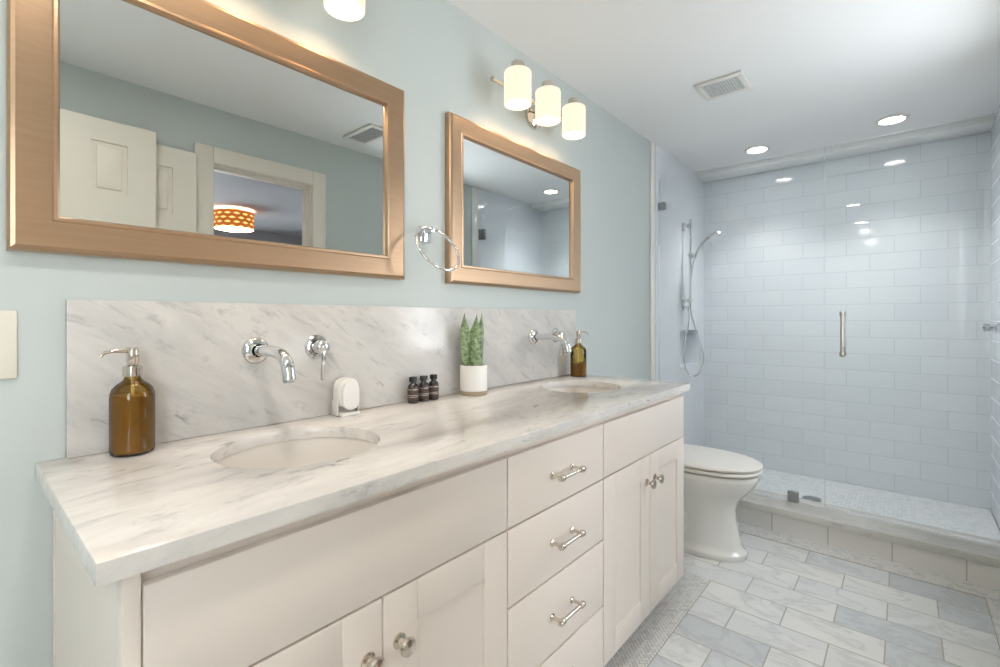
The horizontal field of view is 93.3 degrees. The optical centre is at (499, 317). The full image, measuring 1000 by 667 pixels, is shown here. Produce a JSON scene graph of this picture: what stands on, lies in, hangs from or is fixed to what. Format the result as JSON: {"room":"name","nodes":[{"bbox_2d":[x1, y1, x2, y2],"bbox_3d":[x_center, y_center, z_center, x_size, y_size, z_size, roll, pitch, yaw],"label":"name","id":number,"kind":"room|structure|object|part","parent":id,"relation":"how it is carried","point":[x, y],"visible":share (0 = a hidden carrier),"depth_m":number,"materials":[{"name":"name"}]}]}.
{"room":"bathroom","nodes":[
{"label":"bathroom","id":0,"kind":"room"},
{"bbox_2d":[0,0,703,666],"bbox_3d":[-0.181,0.041,1.774,0.128,2.339,5.656,0,0,41],"label":"wall","id":1,"kind":"structure","parent":0,"point":[443,60],"depth_m":1.58,"materials":[{"name":"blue paint"}]},
{"bbox_2d":[0,310,16,378],"bbox_3d":[-0.912,0.048,0.829,0.008,0.124,0.090,0,0,41],"label":"switch plate","id":2,"kind":"object","parent":1,"relation":"attached to","point":[8,318],"visible":1,"depth_m":0.85,"materials":[{"name":"beige plastic"}]},
{"bbox_2d":[6,0,403,279],"bbox_3d":[-0.598,-0.424,1.179,0.029,0.603,0.879,0,0,41],"label":"wall mirror","id":3,"kind":"object","parent":1,"relation":"attached to","point":[199,132],"visible":1,"depth_m":1.07,"materials":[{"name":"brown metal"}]},
{"bbox_2d":[66,299,575,457],"bbox_3d":[-0.236,0.117,1.607,0.019,0.306,1.840,0,0,41],"label":"backsplash","id":4,"kind":"structure","parent":1,"relation":"attached to","point":[190,354],"depth_m":1.18,"materials":[{"name":"white stone"}]},
{"bbox_2d":[241,337,295,382],"bbox_3d":[-0.530,0.097,1.102,0.192,0.099,0.066,0,0,41],"label":"spout","id":5,"kind":"object","parent":4,"relation":"attached to","point":[255,350],"visible":1,"depth_m":1.09,"materials":[{"name":"silver metal"}]},
{"bbox_2d":[305,335,329,379],"bbox_3d":[-0.483,0.105,1.271,0.045,0.121,0.066,0,0,41],"label":"handle","id":6,"kind":"object","parent":4,"relation":"attached to","point":[316,346],"visible":1,"depth_m":1.26,"materials":[{"name":"silver metal"}]},
{"bbox_3d":[-0.474,0.115,1.263,0.019,0.102,0.013,0,0,41],"label":"lever","id":7,"kind":"part","parent":6,"relation":"part of","materials":[{"name":"silver metal"}]},
{"bbox_2d":[528,329,571,353],"bbox_3d":[0.215,0.097,1.971,0.192,0.099,0.066,0,0,41],"label":"spout","id":8,"kind":"object","parent":4,"relation":"attached to","point":[534,336],"visible":1,"depth_m":1.97,"materials":[{"name":"silver metal"}]},
{"bbox_2d":[551,328,563,354],"bbox_3d":[0.269,0.105,2.147,0.045,0.121,0.066,0,0,41],"label":"handle","id":9,"kind":"object","parent":4,"relation":"attached to","point":[555,330],"visible":0.56,"depth_m":2.14,"materials":[{"name":"silver metal"}]},
{"bbox_2d":[324,0,364,20],"bbox_3d":[-0.564,-0.891,1.109,0.171,0.162,0.562,0,0,41],"label":"vanity light","id":10,"kind":"object","parent":1,"relation":"attached to","point":[346,10],"visible":1,"depth_m":1.26,"materials":[{"name":"white glass"}]},
{"bbox_3d":[-0.408,-0.866,1.239,0.080,0.091,0.080,0,0,41],"label":"bulb","id":11,"kind":"part","parent":10,"relation":"part of","materials":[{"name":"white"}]},
{"bbox_2d":[415,226,459,271],"bbox_3d":[-0.210,-0.228,1.528,0.140,0.161,0.158,0,0,10],"label":"towel ring","id":12,"kind":"object","parent":1,"relation":"attached to","point":[424,232],"visible":1,"depth_m":1.56,"materials":[{"name":"silver metal"}]},
{"bbox_2d":[445,111,580,292],"bbox_3d":[0.102,-0.424,1.995,0.029,0.603,0.879,0,0,41],"label":"wall mirror","id":13,"kind":"object","parent":1,"relation":"attached to","point":[513,209],"visible":1,"depth_m":1.90,"materials":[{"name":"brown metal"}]},
{"bbox_2d":[463,138,570,277],"bbox_3d":[0.100,-0.424,1.997,0.004,0.465,0.741,0,0,41],"label":"mirror glass","id":14,"kind":"object","parent":13,"relation":"attached to","point":[517,208],"depth_m":1.94,"materials":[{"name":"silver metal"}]},
{"bbox_2d":[490,59,585,139],"bbox_3d":[0.172,-0.891,1.967,0.171,0.162,0.562,0,0,41],"label":"vanity light","id":15,"kind":"object","parent":1,"relation":"attached to","point":[545,110],"visible":1,"depth_m":1.90,"materials":[{"name":"white glass"}]},
{"bbox_3d":[0.068,-0.874,1.793,0.104,0.128,0.104,0,0,41],"label":"lamp shade","id":16,"kind":"part","parent":15,"relation":"part of","materials":[{"name":"white glass"}]},
{"bbox_3d":[0.068,-0.866,1.793,0.080,0.091,0.080,0,0,41],"label":"bulb","id":17,"kind":"part","parent":15,"relation":"part of","materials":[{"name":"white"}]},
{"bbox_3d":[0.166,-0.880,2.045,0.061,0.110,0.110,0,0,41],"label":"wall plate","id":18,"kind":"part","parent":15,"relation":"part of","materials":[{"name":"silver metal"}]},
{"bbox_3d":[0.198,-0.874,1.945,0.104,0.128,0.104,0,0,41],"label":"lamp shade","id":19,"kind":"part","parent":15,"relation":"part of","materials":[{"name":"white glass"}]},
{"bbox_3d":[0.198,-0.866,1.945,0.080,0.091,0.080,0,0,41],"label":"bulb","id":20,"kind":"part","parent":15,"relation":"part of","materials":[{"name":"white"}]},
{"bbox_3d":[0.328,-0.866,2.097,0.080,0.091,0.080,0,0,41],"label":"bulb","id":21,"kind":"part","parent":15,"relation":"part of","materials":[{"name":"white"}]},
{"bbox_3d":[0.328,-0.874,2.097,0.104,0.128,0.104,0,0,41],"label":"lamp shade","id":22,"kind":"part","parent":15,"relation":"part of","materials":[{"name":"white glass"}]},
{"bbox_2d":[650,141,655,380],"bbox_3d":[0.984,-0.057,3.037,0.012,2.143,0.078,0,0,41],"label":"trim","id":23,"kind":"structure","parent":1,"relation":"attached to","point":[652,145],"depth_m":3.02,"materials":[{"name":"white ceramic"}]},
{"bbox_2d":[682,219,697,305],"bbox_3d":[1.368,-0.398,3.397,0.108,0.625,0.068,0,0,41],"label":"shower rail","id":24,"kind":"object","parent":1,"relation":"attached to","point":[690,254],"visible":1,"depth_m":3.40,"materials":[{"name":"silver metal"}]},
{"bbox_2d":[682,231,721,376],"bbox_3d":[1.442,-0.089,3.360,0.270,1.030,0.124,0,0,41],"label":"shower","id":25,"kind":"object","parent":24,"relation":"hanging from","point":[715,234],"visible":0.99,"depth_m":3.40,"materials":[{"name":"silver metal"}]},
{"bbox_2d":[737,489,999,567],"bbox_3d":[1.632,1.035,2.553,1.607,0.038,0.249,0,0,41],"label":"sill","id":26,"kind":"structure","parent":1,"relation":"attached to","point":[977,551],"depth_m":2.29,"materials":[{"name":"white stone"}]},
{"bbox_2d":[658,147,824,508],"bbox_3d":[1.387,0.052,2.809,0.904,1.928,0.028,0,0,41],"label":"glass screen","id":27,"kind":"object","parent":26,"relation":"on","point":[792,496],"visible":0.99,"depth_m":2.62,"materials":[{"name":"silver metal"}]},
{"bbox_2d":[447,0,999,172],"bbox_3d":[0.472,-1.169,1.213,1.810,0.080,5.656,0,0,41],"label":"ceiling","id":28,"kind":"structure","parent":0,"point":[820,73],"depth_m":2.07,"materials":[{"name":"white paint"}]},
{"bbox_2d":[694,71,751,100],"bbox_3d":[1.084,-1.123,2.292,0.210,0.012,0.200,0,0,41],"label":"exhaust fan","id":29,"kind":"object","parent":28,"relation":"attached to","point":[735,82],"visible":1,"depth_m":2.28,"materials":[{"name":"white plastic"}]},
{"bbox_2d":[744,145,769,153],"bbox_3d":[1.717,-1.124,3.152,0.156,0.010,0.156,0,0,41],"label":"recessed light","id":30,"kind":"object","parent":28,"relation":"in","point":[756,149],"visible":1,"depth_m":3.14,"materials":[{"name":"white plastic"}]},
{"bbox_2d":[875,113,909,124],"bbox_3d":[2.224,-1.124,2.677,0.156,0.010,0.156,0,0,41],"label":"recessed light","id":31,"kind":"object","parent":28,"relation":"in","point":[894,118],"visible":1,"depth_m":2.67,"materials":[{"name":"white plastic"}]},
{"bbox_2d":[648,522,999,666],"bbox_3d":[0.092,1.180,0.771,1.810,0.060,4.490,0,0,41],"label":"floor","id":32,"kind":"structure","parent":0,"point":[784,605],"depth_m":1.81,"materials":[{"name":"tile"}]},
{"bbox_2d":[53,393,683,666],"bbox_3d":[-0.033,0.723,1.409,0.584,0.850,1.840,0,0,41],"label":"bathroom vanity","id":33,"kind":"object","parent":32,"relation":"on","point":[552,551],"visible":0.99,"depth_m":0.93,"materials":[{"name":"beige paint"}]},
{"bbox_3d":[-0.322,0.771,0.699,0.017,0.567,0.339,0,0,41],"label":"door","id":34,"kind":"part","parent":33,"relation":"part of","materials":[{"name":"beige paint"}]},
{"bbox_2d":[35,374,689,587],"bbox_3d":[-0.044,0.283,1.415,0.562,0.026,1.882,0,0,41],"label":"countertop","id":35,"kind":"structure","parent":33,"relation":"on","point":[123,517],"depth_m":0.83,"materials":[{"name":"white stone"}]},
{"bbox_2d":[99,347,154,456],"bbox_3d":[-0.735,0.164,0.944,0.075,0.212,0.075,0,0,-4],"label":"soap dispenser","id":36,"kind":"object","parent":35,"relation":"on","point":[131,415],"visible":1,"depth_m":0.93,"materials":[{"name":"orange glass"}]},
{"bbox_2d":[109,376,154,456],"bbox_3d":[-0.735,0.186,0.944,0.074,0.166,0.074,0,0,41],"label":"bottle","id":37,"kind":"object","parent":36,"relation":"attached to","point":[131,415],"depth_m":0.92,"materials":[{"name":"orange glass"}]},
{"bbox_2d":[216,437,375,468],"bbox_3d":[-0.425,0.383,1.010,0.337,0.171,0.359,0,0,41],"label":"undermount sink","id":38,"kind":"object","parent":35,"relation":"in","point":[299,452],"visible":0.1,"depth_m":1.15,"materials":[{"name":"white ceramic"}]},
{"bbox_2d":[331,377,359,416],"bbox_3d":[-0.427,0.218,1.315,0.053,0.103,0.068,0,0,41],"label":"dispenser","id":39,"kind":"object","parent":35,"relation":"on","point":[346,390],"visible":1,"depth_m":1.30,"materials":[{"name":"white plastic"}]},
{"bbox_2d":[408,377,417,403],"bbox_3d":[-0.276,0.228,1.496,0.034,0.082,0.034,0,0,41],"label":"bottle","id":40,"kind":"object","parent":35,"relation":"on","point":[412,387],"visible":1,"depth_m":1.48,"materials":[{"name":"brown glass"}]},
{"bbox_2d":[418,375,428,401],"bbox_3d":[-0.247,0.228,1.530,0.034,0.082,0.034,0,0,41],"label":"bottle","id":41,"kind":"object","parent":35,"relation":"on","point":[423,388],"visible":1,"depth_m":1.52,"materials":[{"name":"brown glass"}]},
{"bbox_2d":[429,374,438,399],"bbox_3d":[-0.220,0.228,1.562,0.034,0.082,0.034,0,0,41],"label":"bottle","id":42,"kind":"object","parent":35,"relation":"on","point":[433,384],"visible":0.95,"depth_m":1.55,"materials":[{"name":"brown glass"}]},
{"bbox_2d":[460,313,486,395],"bbox_3d":[-0.093,0.124,1.673,0.097,0.290,0.097,0,0,-4],"label":"potted plant","id":43,"kind":"object","parent":35,"relation":"on","point":[473,373],"visible":1,"depth_m":1.65,"materials":[{"name":"green plant"}]},
{"bbox_3d":[-0.093,0.210,1.673,0.097,0.090,0.097,0,0,41],"label":"pot","id":44,"kind":"part","parent":43,"relation":"part of","materials":[{"name":"white ceramic"}]},
{"bbox_2d":[570,331,588,376],"bbox_3d":[0.364,0.164,2.185,0.074,0.212,0.078,0,0,41],"label":"soap dispenser","id":45,"kind":"object","parent":35,"relation":"on","point":[577,369],"visible":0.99,"depth_m":2.17,"materials":[{"name":"orange glass"}]},
{"bbox_2d":[570,343,585,376],"bbox_3d":[0.362,0.186,2.183,0.074,0.166,0.074,0,0,41],"label":"bottle","id":46,"kind":"object","parent":45,"relation":"attached to","point":[577,369],"depth_m":2.17,"materials":[{"name":"orange glass"}]},
{"bbox_2d":[546,387,612,392],"bbox_3d":[0.317,0.383,1.873,0.328,0.171,0.363,0,0,41],"label":"undermount sink","id":47,"kind":"object","parent":35,"relation":"in","point":[560,389],"visible":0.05,"depth_m":2.02,"materials":[{"name":"white ceramic"}]},
{"bbox_3d":[-0.211,0.580,0.789,0.034,0.033,0.033,0,0,41],"label":"knob","id":48,"kind":"part","parent":33,"relation":"part of","materials":[{"name":"silver metal"}]},
{"bbox_3d":[-0.169,0.580,0.838,0.034,0.033,0.033,0,0,41],"label":"knob","id":49,"kind":"part","parent":33,"relation":"part of","materials":[{"name":"silver metal"}]},
{"bbox_3d":[-0.100,0.771,0.957,0.017,0.567,0.337,0,0,41],"label":"door","id":50,"kind":"part","parent":33,"relation":"part of","materials":[{"name":"beige paint"}]},
{"bbox_3d":[-0.101,0.771,0.958,0.012,0.423,0.193,0,0,41],"label":"door panel","id":51,"kind":"part","parent":33,"relation":"part of","materials":[{"name":"beige paint"}]},
{"bbox_3d":[0.159,0.403,1.259,0.017,0.163,0.450,0,0,41],"label":"drawer","id":52,"kind":"part","parent":33,"relation":"part of","materials":[{"name":"beige paint"}]},
{"bbox_3d":[0.159,0.578,1.259,0.017,0.179,0.450,0,0,41],"label":"drawer","id":53,"kind":"part","parent":33,"relation":"part of","materials":[{"name":"beige paint"}]},
{"bbox_3d":[0.159,0.768,1.259,0.017,0.195,0.450,0,0,41],"label":"drawer","id":54,"kind":"part","parent":33,"relation":"part of","materials":[{"name":"beige paint"}]},
{"bbox_3d":[0.180,0.770,1.240,0.040,0.018,0.120,0,0,41],"label":"pull handle","id":55,"kind":"part","parent":33,"relation":"part of","materials":[{"name":"silver metal"}]},
{"bbox_3d":[0.180,0.579,1.240,0.040,0.018,0.120,0,0,41],"label":"pull handle","id":56,"kind":"part","parent":33,"relation":"part of","materials":[{"name":"silver metal"}]},
{"bbox_3d":[0.180,0.406,1.240,0.040,0.018,0.120,0,0,41],"label":"pull handle","id":57,"kind":"part","parent":33,"relation":"part of","materials":[{"name":"silver metal"}]},
{"bbox_3d":[0.159,0.963,1.259,0.017,0.185,0.450,0,0,41],"label":"drawer","id":58,"kind":"part","parent":33,"relation":"part of","materials":[{"name":"beige paint"}]},
{"bbox_3d":[0.419,0.771,1.562,0.017,0.567,0.340,0,0,41],"label":"door","id":59,"kind":"part","parent":33,"relation":"part of","materials":[{"name":"beige paint"}]},
{"bbox_3d":[0.417,0.771,1.563,0.012,0.423,0.196,0,0,41],"label":"door panel","id":60,"kind":"part","parent":33,"relation":"part of","materials":[{"name":"beige paint"}]},
{"bbox_3d":[0.528,0.579,1.651,0.034,0.033,0.033,0,0,41],"label":"knob","id":61,"kind":"part","parent":33,"relation":"part of","materials":[{"name":"silver metal"}]},
{"bbox_3d":[0.573,0.579,1.703,0.034,0.033,0.033,0,0,41],"label":"knob","id":62,"kind":"part","parent":33,"relation":"part of","materials":[{"name":"silver metal"}]},
{"bbox_3d":[0.640,0.771,1.820,0.017,0.567,0.336,0,0,41],"label":"door","id":63,"kind":"part","parent":33,"relation":"part of","materials":[{"name":"beige paint"}]},
{"bbox_3d":[0.639,0.771,1.821,0.012,0.423,0.192,0,0,41],"label":"door panel","id":64,"kind":"part","parent":33,"relation":"part of","materials":[{"name":"beige paint"}]},
{"bbox_2d":[603,571,710,666],"bbox_3d":[-0.022,1.149,1.053,0.118,0.002,2.770,0,0,41],"label":"trim","id":65,"kind":"structure","parent":32,"relation":"on","point":[639,650],"depth_m":1.77,"materials":[{"name":"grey tile"}]},
{"bbox_2d":[684,444,762,562],"bbox_3d":[0.953,0.781,2.437,0.715,0.733,0.420,0,0,41],"label":"toilet","id":66,"kind":"object","parent":32,"relation":"on","point":[715,480],"visible":0.39,"depth_m":2.25,"materials":[{"name":"white ceramic"}]},
{"bbox_3d":[1.022,0.724,2.378,0.532,0.016,0.378,0,0,41],"label":"seat","id":67,"kind":"part","parent":66,"relation":"part of","materials":[{"name":"white plastic"}]},
{"bbox_3d":[1.020,0.698,2.379,0.539,0.023,0.380,0,0,41],"label":"lid","id":68,"kind":"part","parent":66,"relation":"part of","materials":[{"name":"white plastic"}]},
{"bbox_2d":[736,506,999,589],"bbox_3d":[1.628,1.127,2.549,1.607,0.146,0.210,0,0,41],"label":"shower curb","id":69,"kind":"object","parent":32,"relation":"on","point":[965,570],"visible":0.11,"depth_m":2.26,"materials":[{"name":"tile"}]},
{"bbox_2d":[737,523,999,601],"bbox_3d":[1.514,1.149,2.416,1.592,0.002,0.109,0,0,41],"label":"trim","id":70,"kind":"structure","parent":32,"relation":"on","point":[946,582],"depth_m":2.20,"materials":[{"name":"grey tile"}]},
{"bbox_2d":[985,598,999,647],"bbox_3d":[1.657,1.149,1.454,0.121,0.002,1.164,0,0,41],"label":"trim","id":71,"kind":"structure","parent":32,"relation":"on","point":[993,606],"depth_m":1.83,"materials":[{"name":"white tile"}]},
{"bbox_2d":[704,131,990,509],"bbox_3d":[2.287,0.041,3.316,1.609,2.339,0.100,0,0,41],"label":"wall","id":72,"kind":"structure","parent":0,"point":[908,228],"depth_m":3.15,"materials":[{"name":"tile"}]},
{"bbox_2d":[697,115,994,182],"bbox_3d":[2.195,-1.109,3.209,1.607,0.038,0.180,0,0,41],"label":"trim","id":73,"kind":"structure","parent":72,"relation":"attached to","point":[982,124],"depth_m":3.05,"materials":[{"name":"white paint"}]},
{"bbox_2d":[991,105,999,529],"bbox_3d":[2.616,0.041,2.394,0.093,2.339,1.071,0,0,41],"label":"wall","id":74,"kind":"structure","parent":0,"point":[995,131],"depth_m":2.61,"materials":[{"name":"tile"}]},
{"bbox_2d":[825,112,999,544],"bbox_3d":[1.997,0.047,2.285,0.704,1.918,0.103,0,0,41],"label":"shower door","id":75,"kind":"structure","parent":74,"relation":"attached to","point":[842,314],"depth_m":2.48,"materials":[{"name":"clear glass"}]},
{"bbox_3d":[1.790,0.083,2.463,0.026,0.236,0.103,0,0,41],"label":"pull handle","id":76,"kind":"part","parent":75,"relation":"part of","materials":[{"name":"silver metal"}]},
{"bbox_2d":[982,323,999,332],"bbox_3d":[2.512,0.050,2.404,0.078,0.090,0.090,0,0,41],"label":"shower valve","id":77,"kind":"object","parent":74,"relation":"attached to","point":[986,327],"visible":1,"depth_m":2.40,"materials":[{"name":"silver metal"}]},
{"bbox_3d":[1.975,1.161,2.953,1.607,0.078,0.855,0,0,41],"label":"floor","id":78,"kind":"structure","parent":0,"visible":0},
{"bbox_2d":[754,468,999,539],"bbox_3d":[1.984,1.121,2.963,1.601,0.003,0.822,0,0,41],"label":"shower floor mosaic","id":79,"kind":"object","parent":78,"relation":"on","point":[971,520],"visible":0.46,"depth_m":2.83,"materials":[{"name":"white tile"}]},
{"bbox_2d":[802,495,821,501],"bbox_3d":[1.928,1.117,2.918,0.100,0.004,0.100,0,0,41],"label":"shower drain","id":80,"kind":"object","parent":79,"relation":"on","point":[807,497],"visible":0.87,"depth_m":2.92,"materials":[{"name":"silver metal"}]}
]}

